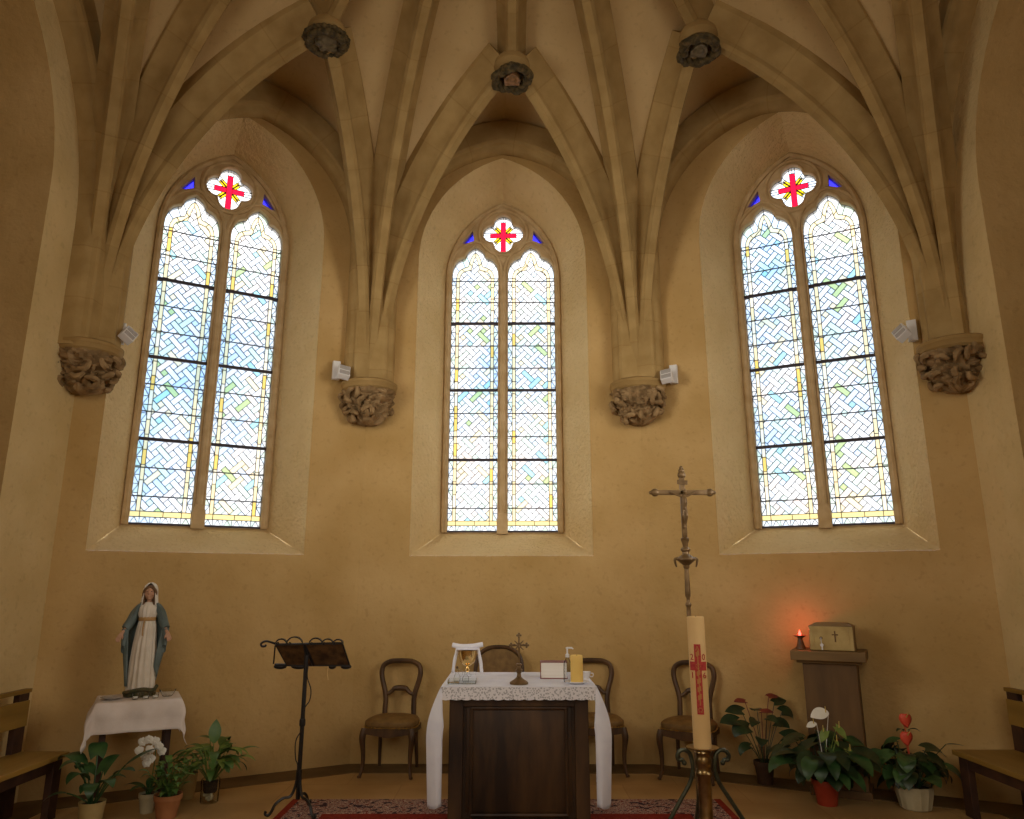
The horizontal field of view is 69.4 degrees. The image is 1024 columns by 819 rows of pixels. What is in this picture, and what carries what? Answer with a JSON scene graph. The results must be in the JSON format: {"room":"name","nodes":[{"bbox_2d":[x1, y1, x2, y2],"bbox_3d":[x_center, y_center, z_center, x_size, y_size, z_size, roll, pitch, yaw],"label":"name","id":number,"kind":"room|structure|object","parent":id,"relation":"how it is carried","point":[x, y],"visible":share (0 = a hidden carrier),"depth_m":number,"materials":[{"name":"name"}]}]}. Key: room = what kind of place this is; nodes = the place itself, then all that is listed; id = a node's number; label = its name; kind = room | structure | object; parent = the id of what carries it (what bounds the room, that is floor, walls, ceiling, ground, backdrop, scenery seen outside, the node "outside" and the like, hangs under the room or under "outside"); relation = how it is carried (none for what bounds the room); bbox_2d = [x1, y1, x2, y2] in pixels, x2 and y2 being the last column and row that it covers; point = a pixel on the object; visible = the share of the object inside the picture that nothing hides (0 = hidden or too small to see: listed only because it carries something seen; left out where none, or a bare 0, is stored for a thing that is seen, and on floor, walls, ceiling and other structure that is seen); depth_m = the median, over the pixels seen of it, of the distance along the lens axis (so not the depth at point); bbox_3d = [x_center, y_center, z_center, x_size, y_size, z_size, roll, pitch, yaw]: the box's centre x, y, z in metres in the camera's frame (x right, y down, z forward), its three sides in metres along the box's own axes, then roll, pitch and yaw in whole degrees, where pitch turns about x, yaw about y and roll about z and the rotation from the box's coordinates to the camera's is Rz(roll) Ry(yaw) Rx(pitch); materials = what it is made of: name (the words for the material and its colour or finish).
{"room":"church","nodes":[
{"label":"church","id":0,"kind":"room"},
{"bbox_2d":[0,0,54,494],"bbox_3d":[-5.000,-1.296,4.024,2.600,7.600,4.080,0,-14,0],"label":"wall","id":1,"kind":"structure","parent":0,"point":[27,126],"depth_m":5.87,"materials":[{"name":"paint"}]},
{"bbox_2d":[0,0,78,802],"bbox_3d":[-3.700,-2.755,-0.336,0.001,8.400,14.060,0,-13,0],"label":"wall","id":2,"kind":"structure","parent":0,"point":[40,429],"depth_m":5.79,"materials":[{"name":"beige paint"}]},
{"bbox_2d":[17,118,364,801],"bbox_3d":[-2.590,-0.968,7.107,2.548,8.400,0.001,7,-15,-28],"label":"wall","id":3,"kind":"structure","parent":0,"point":[220,608],"depth_m":6.44,"materials":[{"name":"paint"}]},
{"bbox_2d":[57,336,125,395],"bbox_3d":[-3.603,-0.331,6.256,0.587,0.435,0.562,0,-14,0],"label":"carved corbel","id":4,"kind":"object","parent":3,"relation":"attached to","point":[91,366],"visible":0.92,"depth_m":6.11,"materials":[{"name":"stone"}]},
{"bbox_2d":[118,323,137,344],"bbox_3d":[-3.352,-0.660,6.446,0.177,0.237,0.248,7,-15,-28],"label":"wall spotlight","id":5,"kind":"object","parent":3,"relation":"attached to","point":[127,335],"visible":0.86,"depth_m":6.37,"materials":[{"name":"white plastic"}]},
{"bbox_2d":[86,118,323,554],"bbox_3d":[-2.880,-0.803,7.275,1.795,4.370,0.644,7,-15,-28],"label":"window","id":6,"kind":"structure","parent":3,"relation":"in","point":[280,190],"depth_m":7.38,"materials":[{"name":"glass"}]},
{"bbox_2d":[128,197,218,526],"bbox_3d":[-3.278,-0.560,7.279,0.486,3.389,0.293,0,-13,0],"label":"light","id":7,"kind":"object","parent":6,"relation":"on","point":[210,205],"depth_m":7.26,"materials":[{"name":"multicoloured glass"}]},
{"bbox_2d":[183,180,193,188],"bbox_3d":[-3.363,-2.326,7.670,0.137,0.172,0.001,7,-15,-28],"label":"light","id":8,"kind":"object","parent":6,"relation":"on","point":[189,184],"depth_m":7.67,"materials":[{"name":"blue glass"}]},
{"bbox_2d":[207,170,251,208],"bbox_3d":[-3.008,-2.327,7.876,0.470,0.488,0.008,7,-15,-28],"label":"light","id":9,"kind":"object","parent":6,"relation":"attached to","point":[228,190],"depth_m":7.87,"materials":[{"name":"multicoloured"}]},
{"bbox_2d":[204,212,281,528],"bbox_3d":[-2.724,-0.487,7.583,0.486,3.389,0.293,0,-13,0],"label":"light","id":10,"kind":"object","parent":6,"relation":"on","point":[273,220],"depth_m":7.57,"materials":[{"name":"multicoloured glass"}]},
{"bbox_2d":[263,198,271,209],"bbox_3d":[-2.654,-2.232,8.058,0.137,0.172,0.001,7,-15,-28],"label":"light","id":11,"kind":"object","parent":6,"relation":"on","point":[267,202],"depth_m":8.04,"materials":[{"name":"blue glass"}]},
{"bbox_2d":[332,361,350,380],"bbox_3d":[-1.681,-0.385,7.314,0.149,0.227,0.229,6,-15,-25],"label":"wall spotlight","id":12,"kind":"object","parent":3,"relation":"attached to","point":[339,371],"visible":1,"depth_m":7.26,"materials":[{"name":"white plastic"}]},
{"bbox_2d":[337,377,396,426],"bbox_3d":[-1.455,-0.050,7.429,0.587,0.435,0.572,0,-14,0],"label":"carved corbel","id":13,"kind":"object","parent":3,"relation":"attached to","point":[367,401],"visible":0.99,"depth_m":7.26,"materials":[{"name":"stone"}]},
{"bbox_2d":[350,155,654,763],"bbox_3d":[-0.090,-0.824,7.705,2.780,8.400,0.001,0,-14,0],"label":"wall","id":14,"kind":"structure","parent":0,"point":[412,607],"depth_m":7.10,"materials":[{"name":"paint"}]},
{"bbox_2d":[409,158,592,555],"bbox_3d":[-0.103,-0.604,7.979,1.800,4.309,0.657,0,-14,0],"label":"window","id":15,"kind":"structure","parent":14,"relation":"in","point":[495,191],"depth_m":8.04,"materials":[{"name":"glass"}]},
{"bbox_2d":[465,234,473,243],"bbox_3d":[-0.507,-1.969,8.580,0.137,0.165,0.001,0,-13,0],"label":"light","id":16,"kind":"object","parent":15,"relation":"on","point":[470,238],"depth_m":8.58,"materials":[{"name":"blue glass"}]},
{"bbox_2d":[447,249,497,532],"bbox_3d":[-0.419,-0.281,8.161,0.544,3.259,0.036,0,-13,0],"label":"light","id":17,"kind":"object","parent":15,"relation":"attached to","point":[463,254],"depth_m":8.13,"materials":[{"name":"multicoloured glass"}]},
{"bbox_2d":[483,217,522,251],"bbox_3d":[-0.101,-2.016,8.588,0.470,0.470,0.008,0,-14,0],"label":"light","id":18,"kind":"object","parent":15,"relation":"attached to","point":[503,235],"depth_m":8.59,"materials":[{"name":"multicoloured"}]},
{"bbox_2d":[508,248,557,532],"bbox_3d":[0.217,-0.282,8.157,0.544,3.259,0.036,0,-13,0],"label":"light","id":19,"kind":"object","parent":15,"relation":"attached to","point":[516,257],"depth_m":8.13,"materials":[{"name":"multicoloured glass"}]},
{"bbox_2d":[533,233,540,242],"bbox_3d":[0.306,-1.970,8.574,0.137,0.165,0.001,0,-13,0],"label":"light","id":20,"kind":"object","parent":15,"relation":"on","point":[535,238],"depth_m":8.57,"materials":[{"name":"blue glass"}]},
{"bbox_2d":[53,0,978,388],"bbox_3d":[0.000,-4.342,1.042,14.000,5.070,18.000,0,-14,0],"label":"ceiling","id":21,"kind":"structure","parent":0,"point":[609,107],"depth_m":6.78,"materials":[{"name":"stone"}]},
{"bbox_2d":[301,22,350,58],"bbox_3d":[-1.664,-3.290,6.635,0.432,0.092,0.417,0,-14,0],"label":"keystone","id":22,"kind":"object","parent":21,"relation":"attached to","point":[322,38],"visible":1,"depth_m":6.58,"materials":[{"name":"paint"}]},
{"bbox_2d":[491,61,533,94],"bbox_3d":[0.002,-3.172,7.062,0.410,0.134,0.410,0,-14,0],"label":"keystone","id":23,"kind":"object","parent":21,"relation":"attached to","point":[510,74],"visible":1,"depth_m":7.03,"materials":[{"name":"grey stone"}]},
{"bbox_2d":[676,32,720,67],"bbox_3d":[1.695,-3.262,6.688,0.392,0.134,0.390,0,-14,0],"label":"keystone","id":24,"kind":"object","parent":21,"relation":"attached to","point":[706,47],"visible":1,"depth_m":6.66,"materials":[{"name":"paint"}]},
{"bbox_2d":[29,773,1008,818],"bbox_3d":[0.000,1.717,-0.001,13.400,0.200,17.200,0,-14,0],"label":"floor","id":25,"kind":"structure","parent":0,"point":[246,802],"depth_m":5.68,"materials":[{"name":"stone"}]},
{"bbox_2d":[0,688,68,818],"bbox_3d":[-3.366,2.261,4.517,0.382,0.852,1.640,0,-14,0],"label":"wooden bench","id":26,"kind":"object","parent":25,"relation":"on","point":[17,767],"visible":0.96,"depth_m":5.14,"materials":[{"name":"brown wood"}]},
{"bbox_2d":[46,742,156,818],"bbox_3d":[-2.833,2.569,5.041,0.627,0.498,0.424,0,-14,0],"label":"pot plant","id":27,"kind":"object","parent":25,"relation":"on","point":[89,808],"visible":1,"depth_m":5.03,"materials":[{"name":"green plant"}]},
{"bbox_2d":[93,729,170,797],"bbox_3d":[-2.830,2.552,5.527,0.540,0.758,0.440,7,-15,-26],"label":"table","id":28,"kind":"object","parent":25,"relation":"on","point":[166,734],"visible":0.18,"depth_m":5.45,"materials":[{"name":"brown wood"}]},
{"bbox_2d":[80,691,185,753],"bbox_3d":[-2.828,2.335,5.577,0.693,0.320,0.588,7,-15,-26],"label":"table cloth","id":29,"kind":"object","parent":28,"relation":"on","point":[123,714],"visible":0.88,"depth_m":5.38,"materials":[{"name":"beige fabric"}]},
{"bbox_2d":[100,695,122,699],"bbox_3d":[-2.958,2.131,5.468,0.152,0.018,0.151,0,-14,0],"label":"dish","id":30,"kind":"object","parent":29,"relation":"on","point":[111,697],"visible":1,"depth_m":5.48,"materials":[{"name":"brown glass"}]},
{"bbox_2d":[115,582,171,697],"bbox_3d":[-2.852,1.775,5.736,0.392,0.849,0.205,6,-15,-23],"label":"statue","id":31,"kind":"object","parent":29,"relation":"on","point":[144,636],"visible":1,"depth_m":5.70,"materials":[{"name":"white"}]},
{"bbox_2d":[159,689,175,696],"bbox_3d":[-2.620,2.154,5.629,0.120,0.050,0.120,0,-14,0],"label":"glass bowl","id":32,"kind":"object","parent":29,"relation":"on","point":[159,689],"visible":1,"depth_m":5.62,"materials":[{"name":"clear glass"}]},
{"bbox_2d":[126,735,166,813],"bbox_3d":[-2.610,2.631,5.377,0.317,0.533,0.290,12,-18,-40],"label":"orchid plant","id":33,"kind":"object","parent":25,"relation":"on","point":[146,803],"visible":0.84,"depth_m":5.32,"materials":[{"name":"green plant"}]},
{"bbox_2d":[139,755,203,818],"bbox_3d":[-2.414,2.668,5.226,0.338,0.392,0.437,-4,-14,18],"label":"pot plant","id":34,"kind":"object","parent":25,"relation":"on","point":[167,802],"visible":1,"depth_m":5.18,"materials":[{"name":"green plant"}]},
{"bbox_2d":[173,753,207,799],"bbox_3d":[-2.474,2.834,5.748,0.306,0.312,0.242,-5,-14,19],"label":"pot plant","id":35,"kind":"object","parent":25,"relation":"on","point":[188,789],"visible":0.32,"depth_m":5.65,"materials":[{"name":"green plant"}]},
{"bbox_2d":[200,778,220,803],"bbox_3d":[-2.275,2.868,5.574,0.136,0.165,0.135,0,-13,0],"label":"glass jar","id":36,"kind":"object","parent":25,"relation":"on","point":[207,787],"depth_m":5.55,"materials":[{"name":"clear glass"}]},
{"bbox_2d":[172,719,260,803],"bbox_3d":[-2.289,2.668,5.628,0.575,0.580,0.557,-8,-16,29],"label":"peace lily","id":37,"kind":"object","parent":25,"relation":"on","point":[209,786],"visible":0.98,"depth_m":5.58,"materials":[{"name":"green plant"}]},
{"bbox_2d":[357,658,422,779],"bbox_3d":[-1.045,2.706,6.540,0.489,0.927,0.496,-1,-14,6],"label":"chair","id":38,"kind":"object","parent":25,"relation":"on","point":[383,725],"visible":1,"depth_m":6.41,"materials":[{"name":"brown wood"}]},
{"bbox_2d":[473,645,523,671],"bbox_3d":[-0.120,2.648,6.561,0.502,1.043,0.478,0,-14,0],"label":"upholstered chair","id":39,"kind":"object","parent":25,"relation":"on","point":[495,658],"visible":0.2,"depth_m":6.84,"materials":[{"name":"brown wood"}]},
{"bbox_2d":[477,649,517,671],"bbox_3d":[-0.120,2.462,6.811,0.402,0.490,0.078,0,-13,0],"label":"cushion","id":40,"kind":"object","parent":39,"relation":"on","point":[493,660],"depth_m":6.84,"materials":[{"name":"brown leather"}]},
{"bbox_2d":[273,799,738,818],"bbox_3d":[-0.040,2.594,4.108,3.230,0.014,3.060,0,-14,0],"label":"rug","id":41,"kind":"object","parent":25,"relation":"on","point":[324,808],"visible":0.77,"depth_m":5.33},
{"bbox_2d":[260,636,351,818],"bbox_3d":[-1.518,2.276,5.402,0.610,1.203,0.344,-2,-14,9],"label":"lectern","id":42,"kind":"object","parent":41,"relation":"on","point":[332,654],"visible":1,"depth_m":5.43,"materials":[{"name":"black metal"}]},
{"bbox_2d":[295,665,311,784],"bbox_3d":[-1.508,2.268,5.334,0.098,0.802,0.011,0,-14,0],"label":"cable","id":43,"kind":"object","parent":42,"relation":"attached to","point":[308,665],"visible":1,"depth_m":5.34,"materials":[{"name":"black plastic"}]},
{"bbox_2d":[447,699,590,818],"bbox_3d":[0.045,2.364,5.155,1.000,0.917,0.830,0,-14,0],"label":"altar","id":44,"kind":"object","parent":41,"relation":"on","point":[509,759],"visible":0.77,"depth_m":4.79,"materials":[{"name":"brown wood"}]},
{"bbox_2d":[426,672,611,808],"bbox_3d":[0.045,2.276,5.160,1.210,0.758,0.883,0,-14,0],"label":"altar cloth","id":45,"kind":"object","parent":44,"relation":"on","point":[489,685],"visible":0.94,"depth_m":4.82,"materials":[{"name":"white fabric"}]},
{"bbox_2d":[426,677,447,808],"bbox_3d":[-0.501,2.276,5.154,0.118,0.755,0.871,0,-13,0],"label":"drape","id":46,"kind":"object","parent":45,"relation":"hanging from","point":[434,733],"depth_m":4.75,"materials":[{"name":"white fabric"}]},
{"bbox_2d":[448,679,476,683],"bbox_3d":[-0.335,1.833,4.995,0.191,0.026,0.121,0,-14,0],"label":"tray","id":47,"kind":"object","parent":45,"relation":"on","point":[449,682],"visible":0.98,"depth_m":4.99,"materials":[{"name":"clear glass"}]},
{"bbox_2d":[459,650,476,671],"bbox_3d":[-0.315,1.807,5.243,0.132,0.195,0.132,0,-14,0],"label":"chalice","id":48,"kind":"object","parent":45,"relation":"on","point":[467,658],"visible":0.68,"depth_m":5.21,"materials":[{"name":"gold metal"}]},
{"bbox_2d":[451,642,482,672],"bbox_3d":[-0.315,1.757,5.255,0.224,0.207,0.130,0,-14,0],"label":"cloth","id":49,"kind":"object","parent":48,"relation":"on","point":[475,646],"visible":1,"depth_m":5.23,"materials":[{"name":"white fabric"}]},
{"bbox_2d":[459,672,476,680],"bbox_3d":[-0.305,1.849,5.130,0.118,0.052,0.075,-1,-14,4],"label":"folded napkin","id":50,"kind":"object","parent":45,"relation":"on","point":[472,676],"visible":0.94,"depth_m":5.10,"materials":[{"name":"white fabric"}]},
{"bbox_2d":[509,633,528,684],"bbox_3d":[0.047,1.678,4.996,0.123,0.331,0.123,-10,-17,36],"label":"crucifix","id":51,"kind":"object","parent":45,"relation":"on","point":[518,680],"visible":1,"depth_m":4.97,"materials":[{"name":"brown metal"}]},
{"bbox_2d":[540,660,567,678],"bbox_3d":[0.300,1.867,5.315,0.195,0.113,0.138,0,-14,2],"label":"missal","id":52,"kind":"object","parent":45,"relation":"on","point":[549,669],"visible":1,"depth_m":5.25,"materials":[{"name":"white paper"}]},
{"bbox_2d":[564,647,572,681],"bbox_3d":[0.386,1.755,5.097,0.065,0.228,0.054,-11,-18,40],"label":"pump bottle","id":53,"kind":"object","parent":45,"relation":"on","point":[567,648],"visible":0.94,"depth_m":5.12,"materials":[{"name":"clear plastic"}]},
{"bbox_2d":[565,680,588,683],"bbox_3d":[0.437,1.835,4.979,0.168,0.018,0.168,0,-14,0],"label":"plate","id":54,"kind":"object","parent":45,"relation":"on","point":[568,681],"visible":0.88,"depth_m":4.93,"materials":[{"name":"white ceramic"}]},
{"bbox_2d":[570,655,582,681],"bbox_3d":[0.437,1.749,5.000,0.084,0.176,0.084,0,-14,0],"label":"pillar candle","id":55,"kind":"object","parent":54,"relation":"on","point":[576,661],"visible":0.94,"depth_m":4.97,"materials":[{"name":"yellow wax"}]},
{"bbox_2d":[583,671,593,679],"bbox_3d":[0.517,1.861,5.169,0.080,0.056,0.074,12,-18,-40],"label":"porcelain cup","id":56,"kind":"object","parent":45,"relation":"on","point":[586,674],"visible":0.92,"depth_m":5.15,"materials":[{"name":"white ceramic"}]},
{"bbox_2d":[591,680,611,808],"bbox_3d":[0.591,2.276,5.154,0.118,0.755,0.871,0,-13,0],"label":"drape","id":57,"kind":"object","parent":45,"relation":"hanging from","point":[603,734],"depth_m":4.75,"materials":[{"name":"white fabric"}]},
{"bbox_2d":[649,466,715,816],"bbox_3d":[1.222,1.578,5.072,0.411,2.407,0.259,-8,-16,31],"label":"processional cross","id":58,"kind":"object","parent":41,"relation":"on","point":[685,559],"visible":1,"depth_m":5.23,"materials":[{"name":"brown metal"}]},
{"bbox_2d":[668,744,744,818],"bbox_3d":[1.122,2.297,4.282,0.619,0.644,0.619,-13,-19,43],"label":"candle stand","id":59,"kind":"object","parent":41,"relation":"on","point":[703,761],"visible":0.9,"depth_m":4.29,"materials":[{"name":"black metal"}]},
{"bbox_2d":[687,616,711,748],"bbox_3d":[1.122,1.626,4.441,0.104,0.749,0.108,0,-14,0],"label":"paschal candle","id":60,"kind":"object","parent":59,"relation":"on","point":[698,676],"visible":1,"depth_m":4.40,"materials":[{"name":"beige wax"}]},
{"bbox_2d":[570,658,629,777],"bbox_3d":[0.750,2.715,6.579,0.489,0.927,0.496,0,-14,-2],"label":"chair","id":61,"kind":"object","parent":25,"relation":"on","point":[617,723],"visible":0.47,"depth_m":6.46,"materials":[{"name":"brown wood"}]},
{"bbox_2d":[656,660,719,785],"bbox_3d":[1.536,2.671,6.394,0.489,0.927,0.496,-7,-15,26],"label":"chair","id":62,"kind":"object","parent":25,"relation":"on","point":[679,727],"visible":0.73,"depth_m":6.31,"materials":[{"name":"brown wood"}]},
{"bbox_2d":[720,693,803,785],"bbox_3d":[2.085,2.725,6.132,0.629,0.691,0.393,-6,-15,25],"label":"anthurium","id":63,"kind":"object","parent":25,"relation":"on","point":[739,727],"visible":0.93,"depth_m":6.11,"materials":[{"name":"plant"}]},
{"bbox_2d":[753,758,773,785],"bbox_3d":[2.075,2.976,6.073,0.171,0.175,0.170,0,-13,0],"label":"pot","id":64,"kind":"object","parent":63,"relation":"on","point":[765,778],"depth_m":6.02,"materials":[{"name":"brown ceramic"}]},
{"bbox_2d":[765,707,881,806],"bbox_3d":[2.329,2.589,5.557,0.863,0.700,0.724,0,-14,0],"label":"potted plant","id":65,"kind":"object","parent":25,"relation":"on","point":[842,760],"visible":0.99,"depth_m":5.45,"materials":[{"name":"plant"}]},
{"bbox_2d":[811,776,838,806],"bbox_3d":[2.345,2.849,5.517,0.204,0.175,0.203,0,-13,0],"label":"pot","id":66,"kind":"object","parent":65,"relation":"on","point":[826,795],"depth_m":5.45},
{"bbox_2d":[790,647,873,801],"bbox_3d":[2.585,2.481,5.909,0.555,1.074,0.420,-7,-15,26],"label":"pedestal","id":67,"kind":"object","parent":25,"relation":"on","point":[831,678],"visible":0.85,"depth_m":5.83,"materials":[{"name":"brown wood"}]},
{"bbox_2d":[793,630,805,648],"bbox_3d":[2.393,1.908,6.147,0.104,0.150,0.103,-7,-15,26],"label":"sanctuary lamp","id":68,"kind":"object","parent":67,"relation":"on","point":[800,644],"visible":1,"depth_m":6.12,"materials":[{"name":"red"}]},
{"bbox_2d":[808,622,856,651],"bbox_3d":[2.613,1.850,6.037,0.335,0.212,0.295,-7,-15,26],"label":"tabernacle","id":69,"kind":"object","parent":67,"relation":"on","point":[824,636],"visible":1,"depth_m":5.93,"materials":[{"name":"gold metal"}]},
{"bbox_2d":[864,713,962,812],"bbox_3d":[2.973,2.582,5.459,0.671,0.667,0.622,-8,-16,30],"label":"anthurium","id":70,"kind":"object","parent":25,"relation":"on","point":[913,794],"visible":0.97,"depth_m":5.39,"materials":[{"name":"plant"}]},
{"bbox_2d":[894,781,933,812],"bbox_3d":[2.945,2.831,5.409,0.259,0.160,0.259,0,-13,0],"label":"pot","id":71,"kind":"object","parent":70,"relation":"on","point":[920,797],"depth_m":5.32,"materials":[{"name":"white ceramic"}]},
{"bbox_2d":[952,687,1023,818],"bbox_3d":[3.436,2.268,4.546,0.492,0.852,1.700,0,-14,0],"label":"wooden bench","id":72,"kind":"object","parent":25,"relation":"on","point":[1005,766],"visible":1,"depth_m":5.20,"materials":[{"name":"brown wood"}]},
{"bbox_2d":[641,112,1022,804],"bbox_3d":[2.550,-0.979,7.059,2.500,8.400,1.310,0,-14,0],"label":"wall","id":73,"kind":"structure","parent":0,"point":[928,622],"depth_m":6.40,"materials":[{"name":"paint"}]},
{"bbox_2d":[7,764,1023,818],"bbox_3d":[0.050,3.016,5.786,7.500,0.036,1.960,0,-14,0],"label":"trim","id":74,"kind":"structure","parent":73,"relation":"attached to","point":[27,809],"depth_m":6.09,"materials":[{"name":"brown wood"}]},
{"bbox_2d":[609,376,666,425],"bbox_3d":[1.271,-0.051,7.406,0.585,0.444,0.575,0,-14,0],"label":"carved corbel","id":75,"kind":"object","parent":73,"relation":"attached to","point":[639,400],"visible":0.99,"depth_m":7.24,"materials":[{"name":"stone"}]},
{"bbox_2d":[660,365,677,384],"bbox_3d":[1.543,-0.347,7.302,0.149,0.227,0.229,-6,-15,22],"label":"wall spotlight","id":76,"kind":"object","parent":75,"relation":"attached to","point":[670,375],"visible":1,"depth_m":7.25,"materials":[{"name":"white plastic"}]},
{"bbox_2d":[699,111,939,553],"bbox_3d":[2.854,-0.816,7.225,1.795,4.370,0.644,-7,-15,27],"label":"window","id":77,"kind":"structure","parent":73,"relation":"in","point":[741,188],"depth_m":7.30,"materials":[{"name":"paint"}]},
{"bbox_2d":[750,195,759,206],"bbox_3d":[2.616,-2.246,8.001,0.137,0.172,0.001,-7,-15,27],"label":"light","id":78,"kind":"object","parent":77,"relation":"on","point":[754,199],"depth_m":7.98,"materials":[{"name":"blue glass"}]},
{"bbox_2d":[740,210,818,528],"bbox_3d":[2.687,-0.500,7.527,0.493,3.389,0.279,0,-13,0],"label":"light","id":79,"kind":"object","parent":77,"relation":"on","point":[748,218],"depth_m":7.51,"materials":[{"name":"white glass"}]},
{"bbox_2d":[770,168,815,206],"bbox_3d":[2.976,-2.338,7.829,0.420,0.488,0.225,0,-13,0],"label":"light","id":80,"kind":"object","parent":77,"relation":"attached to","point":[794,188],"depth_m":7.82,"materials":[{"name":"multicoloured"}]},
{"bbox_2d":[829,178,839,186],"bbox_3d":[3.336,-2.334,7.634,0.137,0.172,0.001,-7,-15,27],"label":"light","id":81,"kind":"object","parent":77,"relation":"on","point":[833,182],"depth_m":7.63,"materials":[{"name":"blue glass"}]},
{"bbox_2d":[803,195,894,525],"bbox_3d":[3.250,-0.569,7.240,0.493,3.389,0.279,0,-13,0],"label":"light","id":82,"kind":"object","parent":77,"relation":"on","point":[811,203],"depth_m":7.23,"materials":[{"name":"white glass"}]},
{"bbox_2d":[891,319,917,342],"bbox_3d":[3.385,-0.671,6.400,0.172,0.237,0.258,-13,-18,42],"label":"wall spotlight","id":83,"kind":"object","parent":73,"relation":"attached to","point":[901,332],"visible":1,"depth_m":6.37,"materials":[{"name":"white plastic"}]},
{"bbox_2d":[913,333,986,393],"bbox_3d":[3.707,-0.351,6.172,0.604,0.435,0.579,0,-14,0],"label":"carved corbel","id":84,"kind":"object","parent":73,"relation":"attached to","point":[951,362],"visible":0.91,"depth_m":6.03,"materials":[{"name":"stone"}]},
{"bbox_2d":[952,0,1023,701],"bbox_3d":[3.800,-2.764,-0.375,0.001,8.400,13.980,0,-13,0],"label":"wall","id":85,"kind":"structure","parent":0,"point":[997,442],"depth_m":5.90,"materials":[{"name":"beige paint"}]},
{"bbox_2d":[976,0,1023,457],"bbox_3d":[5.100,-1.278,4.102,2.600,7.600,4.080,0,-14,0],"label":"wall","id":86,"kind":"structure","parent":0,"point":[1000,105],"depth_m":5.96,"materials":[{"name":"paint"}]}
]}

